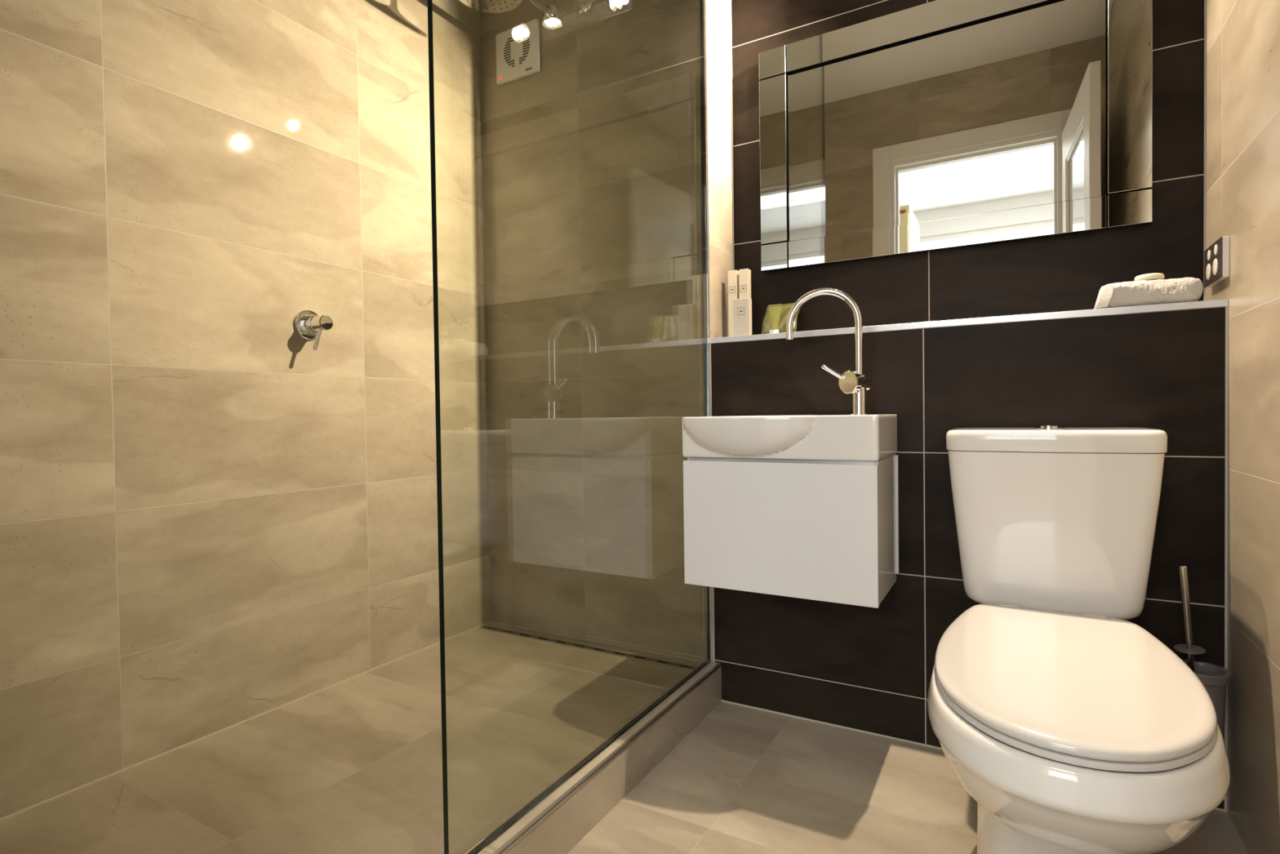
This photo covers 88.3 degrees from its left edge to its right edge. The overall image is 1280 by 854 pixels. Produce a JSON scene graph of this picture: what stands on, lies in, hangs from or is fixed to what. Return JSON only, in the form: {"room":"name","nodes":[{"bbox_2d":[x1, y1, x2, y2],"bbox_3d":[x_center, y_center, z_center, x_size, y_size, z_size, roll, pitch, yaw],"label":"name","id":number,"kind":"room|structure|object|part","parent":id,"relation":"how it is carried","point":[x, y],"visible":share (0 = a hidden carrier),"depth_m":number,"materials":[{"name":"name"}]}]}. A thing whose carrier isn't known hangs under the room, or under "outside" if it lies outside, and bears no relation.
{"room":"bathroom","nodes":[
{"label":"bathroom","id":0,"kind":"room"},
{"bbox_2d":[0,0,491,817],"bbox_3d":[-0.982,-0.439,1.634,0.120,2.725,2.220,0,1,30],"label":"wall","id":1,"kind":"structure","parent":0,"point":[212,519],"depth_m":1.52,"materials":[{"name":"beige tile"}]},
{"bbox_2d":[293,310,333,350],"bbox_3d":[-0.831,-0.249,1.697,0.079,0.109,0.077,0,1,30],"label":"shower mixer","id":2,"kind":"object","parent":1,"relation":"attached to","point":[308,324],"visible":1,"depth_m":1.68,"materials":[{"name":"silver metal"}]},
{"bbox_3d":[-0.862,-0.266,1.714,0.008,0.077,0.077,0,1,30],"label":"wall plate","id":3,"kind":"part","parent":2,"relation":"part of","materials":[{"name":"silver metal"}]},
{"bbox_3d":[-0.821,-0.223,1.678,0.010,0.056,0.025,0,1,30],"label":"lever","id":4,"kind":"part","parent":2,"relation":"part of","materials":[{"name":"silver metal"}]},
{"bbox_3d":[-0.813,-0.266,1.687,0.039,0.039,0.039,0,1,30],"label":"knob","id":5,"kind":"part","parent":2,"relation":"part of","materials":[{"name":"silver metal"}]},
{"bbox_2d":[0,622,702,853],"bbox_3d":[-0.597,0.813,1.332,0.840,0.222,1.780,0,1,30],"label":"floor","id":6,"kind":"structure","parent":0,"point":[353,766],"depth_m":1.37,"materials":[{"name":"beige tile"}]},
{"bbox_2d":[427,0,712,853],"bbox_3d":[-0.064,-0.538,1.434,0.017,2.446,1.011,0,1,30],"label":"glass shower screen","id":7,"kind":"object","parent":6,"relation":"on","point":[495,836],"visible":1,"depth_m":1.20,"materials":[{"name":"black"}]},
{"bbox_2d":[479,625,696,670],"bbox_3d":[-0.189,0.681,2.053,0.810,0.003,0.026,0,1,30],"label":"shower drain","id":8,"kind":"object","parent":6,"relation":"on","point":[517,633],"visible":0.94,"depth_m":2.02,"materials":[{"name":"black metal"}]},
{"bbox_2d":[483,661,721,853],"bbox_3d":[-0.220,0.808,1.117,0.028,0.228,1.780,0,1,30],"label":"shower curb","id":9,"kind":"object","parent":6,"relation":"on","point":[565,827],"depth_m":1.39,"materials":[{"name":"beige tile"}]},
{"bbox_2d":[493,662,721,853],"bbox_3d":[-0.213,0.697,1.109,0.010,0.009,1.780,0,1,30],"label":"trim","id":10,"kind":"structure","parent":9,"relation":"on","point":[557,803],"depth_m":1.32,"materials":[{"name":"metal"}]},
{"bbox_2d":[0,621,1224,820],"bbox_3d":[-0.108,0.750,1.051,1.969,0.105,1.780,0,1,30],"label":"trim","id":11,"kind":"structure","parent":6,"relation":"on","point":[365,672],"depth_m":1.68,"materials":[{"name":"beige tile"}]},
{"bbox_2d":[759,44,786,80],"bbox_3d":[0.389,-1.064,1.930,0.079,0.079,0.016,0,1,30],"label":"mirror","id":12,"kind":"object","parent":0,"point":[772,62],"depth_m":1.92,"materials":[{"name":"silver metal"}]},
{"bbox_2d":[480,0,1225,808],"bbox_3d":[0.397,-0.464,1.940,1.969,2.725,0.320,0,1,30],"label":"wall","id":13,"kind":"structure","parent":0,"point":[592,158],"depth_m":1.93,"materials":[{"name":"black tile"}]},
{"bbox_2d":[459,0,557,22],"bbox_3d":[-0.386,-1.296,1.956,0.200,0.116,0.390,0,1,30],"label":"shower head","id":14,"kind":"object","parent":13,"relation":"attached to","point":[549,12],"visible":1,"depth_m":1.95},
{"bbox_3d":[-0.363,-1.306,1.995,0.056,0.098,0.300,0,1,30],"label":"arm","id":15,"kind":"part","parent":14,"relation":"part of","materials":[{"name":"silver metal"}]},
{"bbox_2d":[495,18,540,85],"bbox_3d":[-0.405,-1.239,2.183,0.178,0.166,0.018,0,1,30],"label":"exhaust fan","id":16,"kind":"object","parent":13,"relation":"attached to","point":[518,47],"visible":1,"depth_m":2.17,"materials":[{"name":"white plastic"}]},
{"bbox_2d":[683,454,899,608],"bbox_3d":[0.375,0.228,1.632,0.462,0.313,0.268,0,1,30],"label":"vanity cabinet","id":17,"kind":"object","parent":13,"relation":"attached to","point":[819,530],"visible":0.96,"depth_m":1.50,"materials":[{"name":"white laminate"}]},
{"bbox_3d":[0.314,0.080,1.531,0.440,0.011,0.002,0,1,30],"label":"finger rail","id":18,"kind":"part","parent":17,"relation":"part of","materials":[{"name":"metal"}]},
{"bbox_2d":[682,413,897,460],"bbox_3d":[0.357,0.021,1.605,0.463,0.098,0.321,0,1,30],"label":"basin","id":19,"kind":"object","parent":17,"relation":"in","point":[871,437],"visible":1,"depth_m":1.47,"materials":[{"name":"white ceramic"}]},
{"bbox_2d":[786,287,871,414],"bbox_3d":[0.445,-0.180,1.568,0.196,0.303,0.080,0,1,30],"label":"mixer tap","id":20,"kind":"object","parent":19,"relation":"on","point":[855,383],"visible":0.99,"depth_m":1.53,"materials":[{"name":"silver metal"}]},
{"bbox_3d":[0.438,-0.224,1.574,0.177,0.215,0.018,0,1,24],"label":"spout","id":21,"kind":"part","parent":20,"relation":"part of","materials":[{"name":"silver metal"}]},
{"bbox_3d":[0.447,-0.128,1.534,0.049,0.035,0.010,-1,1,14],"label":"lever","id":22,"kind":"part","parent":20,"relation":"part of","materials":[{"name":"silver metal"}]},
{"bbox_3d":[0.486,-0.104,1.524,0.020,0.053,0.053,-2,1,-35],"label":"knob","id":23,"kind":"part","parent":20,"relation":"part of","materials":[{"name":"silver metal"}]},
{"bbox_2d":[708,298,1228,343],"bbox_3d":[0.731,-0.248,1.675,1.126,0.015,0.188,0,1,30],"label":"shelf","id":24,"kind":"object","parent":13,"relation":"on","point":[1215,303],"depth_m":1.51,"materials":[{"name":"metal"}]},
{"bbox_2d":[728,270,739,336],"bbox_3d":[0.277,-0.356,1.940,0.028,0.204,0.026,0,1,30],"label":"carton","id":25,"kind":"object","parent":24,"relation":"on","point":[733,275],"visible":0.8,"depth_m":1.93,"materials":[{"name":"grey cardboard"}]},
{"bbox_2d":[733,297,751,336],"bbox_3d":[0.290,-0.307,1.867,0.048,0.109,0.022,0,1,30],"label":"carton","id":26,"kind":"object","parent":24,"relation":"on","point":[742,308],"visible":0.91,"depth_m":1.86,"materials":[{"name":"grey cardboard"}]},
{"bbox_2d":[738,268,751,298],"bbox_3d":[0.307,-0.356,1.923,0.028,0.204,0.026,0,1,30],"label":"carton","id":27,"kind":"object","parent":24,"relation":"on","point":[744,275],"visible":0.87,"depth_m":1.91,"materials":[{"name":"grey cardboard"}]},
{"bbox_2d":[768,303,782,333],"bbox_3d":[0.369,-0.296,1.817,0.039,0.086,0.027,0,1,30],"label":"tube","id":28,"kind":"object","parent":24,"relation":"on","point":[775,310],"visible":0.91,"depth_m":1.81,"materials":[{"name":"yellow plastic"}]},
{"bbox_2d":[760,302,799,333],"bbox_3d":[0.398,-0.304,1.871,0.105,0.101,0.074,0,1,30],"label":"pouch","id":29,"kind":"object","parent":24,"relation":"on","point":[785,308],"visible":0.38,"depth_m":1.86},
{"bbox_2d":[1093,277,1203,309],"bbox_3d":[1.091,-0.286,1.426,0.184,0.060,0.102,0,1,30],"label":"folded towel","id":30,"kind":"object","parent":24,"relation":"on","point":[1140,292],"visible":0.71,"depth_m":1.39,"materials":[{"name":"white fabric"}]},
{"bbox_2d":[1134,272,1164,280],"bbox_3d":[1.095,-0.320,1.418,0.051,0.014,0.051,0,1,30],"label":"soap bar","id":31,"kind":"object","parent":30,"relation":"on","point":[1155,276],"visible":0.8,"depth_m":1.40,"materials":[{"name":"white wax"}]},
{"bbox_2d":[567,701,1248,853],"bbox_3d":[0.237,0.862,0.799,1.121,0.120,1.880,0,1,30],"label":"floor","id":32,"kind":"structure","parent":0,"point":[744,780],"depth_m":1.39,"materials":[{"name":"beige tile"}]},
{"bbox_2d":[927,425,1230,853],"bbox_3d":[0.705,0.397,1.117,0.379,0.786,0.837,0,1,30],"label":"toilet","id":33,"kind":"object","parent":32,"relation":"on","point":[1070,727],"visible":1,"depth_m":1.01,"materials":[{"name":"glazed white ceramic"},{"name":"white plastic"}]},
{"bbox_3d":[0.856,0.025,1.385,0.379,0.044,0.205,0,1,30],"label":"cistern lid","id":34,"kind":"part","parent":33,"relation":"part of","materials":[{"name":"white ceramic"}]},
{"bbox_3d":[0.650,0.366,1.022,0.348,0.019,0.592,0,1,30],"label":"lid","id":35,"kind":"part","parent":33,"relation":"part of","materials":[{"name":"white plastic"}]},
{"bbox_3d":[0.651,0.382,1.023,0.349,0.010,0.592,0,1,30],"label":"seat","id":36,"kind":"part","parent":33,"relation":"part of","materials":[{"name":"white plastic"}]},
{"bbox_2d":[731,0,1204,334],"bbox_3d":[0.802,-1.037,1.800,1.123,1.585,0.136,0,1,30],"label":"wall","id":37,"kind":"structure","parent":0,"point":[1068,272],"depth_m":1.70,"materials":[{"name":"black tile"}]},
{"bbox_2d":[759,0,1152,271],"bbox_3d":[0.764,-0.784,1.732,0.925,0.640,0.031,0,1,30],"label":"wall mirror","id":38,"kind":"object","parent":37,"relation":"attached to","point":[935,125],"visible":1,"depth_m":1.70,"materials":[{"name":"silver mirror"}]},
{"bbox_2d":[760,241,788,271],"bbox_3d":[0.397,-0.500,1.940,0.079,0.075,0.016,0,1,30],"label":"mirror","id":39,"kind":"object","parent":38,"relation":"attached to","point":[774,255],"depth_m":1.93,"materials":[{"name":"silver metal"}]},
{"bbox_2d":[1106,188,1152,228],"bbox_3d":[1.130,-0.503,1.521,0.082,0.075,0.015,0,1,30],"label":"mirror","id":40,"kind":"object","parent":38,"relation":"attached to","point":[1126,207],"depth_m":1.52,"materials":[{"name":"silver metal"}]},
{"bbox_2d":[710,0,1228,811],"bbox_3d":[0.729,-0.514,1.669,1.123,2.585,0.188,0,1,30],"label":"trim","id":41,"kind":"structure","parent":37,"relation":"attached to","point":[1205,1],"depth_m":1.33,"materials":[{"name":"silver metal"}]},
{"bbox_2d":[1205,0,1279,853],"bbox_3d":[0.832,-0.445,0.597,0.120,2.725,2.220,0,1,30],"label":"wall","id":42,"kind":"structure","parent":0,"point":[1242,37],"depth_m":1.19,"materials":[{"name":"beige tile"}]},
{"bbox_2d":[1182,659,1231,739],"bbox_3d":[1.107,0.543,1.306,0.090,0.144,0.123,0,1,30],"label":"toilet brush holder","id":43,"kind":"object","parent":42,"relation":"attached to","point":[1215,678],"visible":0.32,"depth_m":1.26,"materials":[{"name":"grey"}]},
{"bbox_2d":[1173,564,1205,671],"bbox_3d":[1.085,0.429,1.298,0.053,0.314,0.048,0,1,30],"label":"toilet brush","id":44,"kind":"object","parent":43,"relation":"in","point":[1188,648],"visible":0.52,"depth_m":1.29,"materials":[{"name":"metal"}]},
{"bbox_3d":[1.078,0.404,1.297,0.029,0.262,0.012,0,1,17],"label":"handle","id":45,"kind":"part","parent":44,"relation":"part of","materials":[{"name":"metal"}]},
{"bbox_2d":[1204,235,1229,288],"bbox_3d":[1.195,-0.340,1.368,0.015,0.080,0.138,0,1,30],"label":"power outlet","id":46,"kind":"object","parent":42,"relation":"attached to","point":[1216,256],"visible":1,"depth_m":1.34,"materials":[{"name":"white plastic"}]},
{"bbox_2d":[1205,263,1210,279],"bbox_3d":[1.204,-0.329,1.396,0.002,0.033,0.033,0,1,30],"label":"socket","id":47,"kind":"object","parent":46,"relation":"attached to","point":[1207,265],"depth_m":1.40,"materials":[{"name":"beige plastic"}]},
{"bbox_2d":[1207,249,1210,260],"bbox_3d":[1.201,-0.363,1.392,0.002,0.021,0.021,0,1,30],"label":"switch","id":48,"kind":"object","parent":46,"relation":"attached to","point":[1208,251],"depth_m":1.39,"materials":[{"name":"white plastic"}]},
{"bbox_2d":[1212,258,1217,275],"bbox_3d":[1.176,-0.328,1.348,0.002,0.033,0.033,0,1,30],"label":"socket","id":49,"kind":"object","parent":46,"relation":"attached to","point":[1215,261],"depth_m":1.35,"materials":[{"name":"beige plastic"}]},
{"bbox_2d":[1213,244,1217,254],"bbox_3d":[1.174,-0.361,1.344,0.002,0.021,0.021,0,1,30],"label":"switch","id":50,"kind":"object","parent":46,"relation":"attached to","point":[1215,245],"depth_m":1.34,"materials":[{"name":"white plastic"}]}
]}

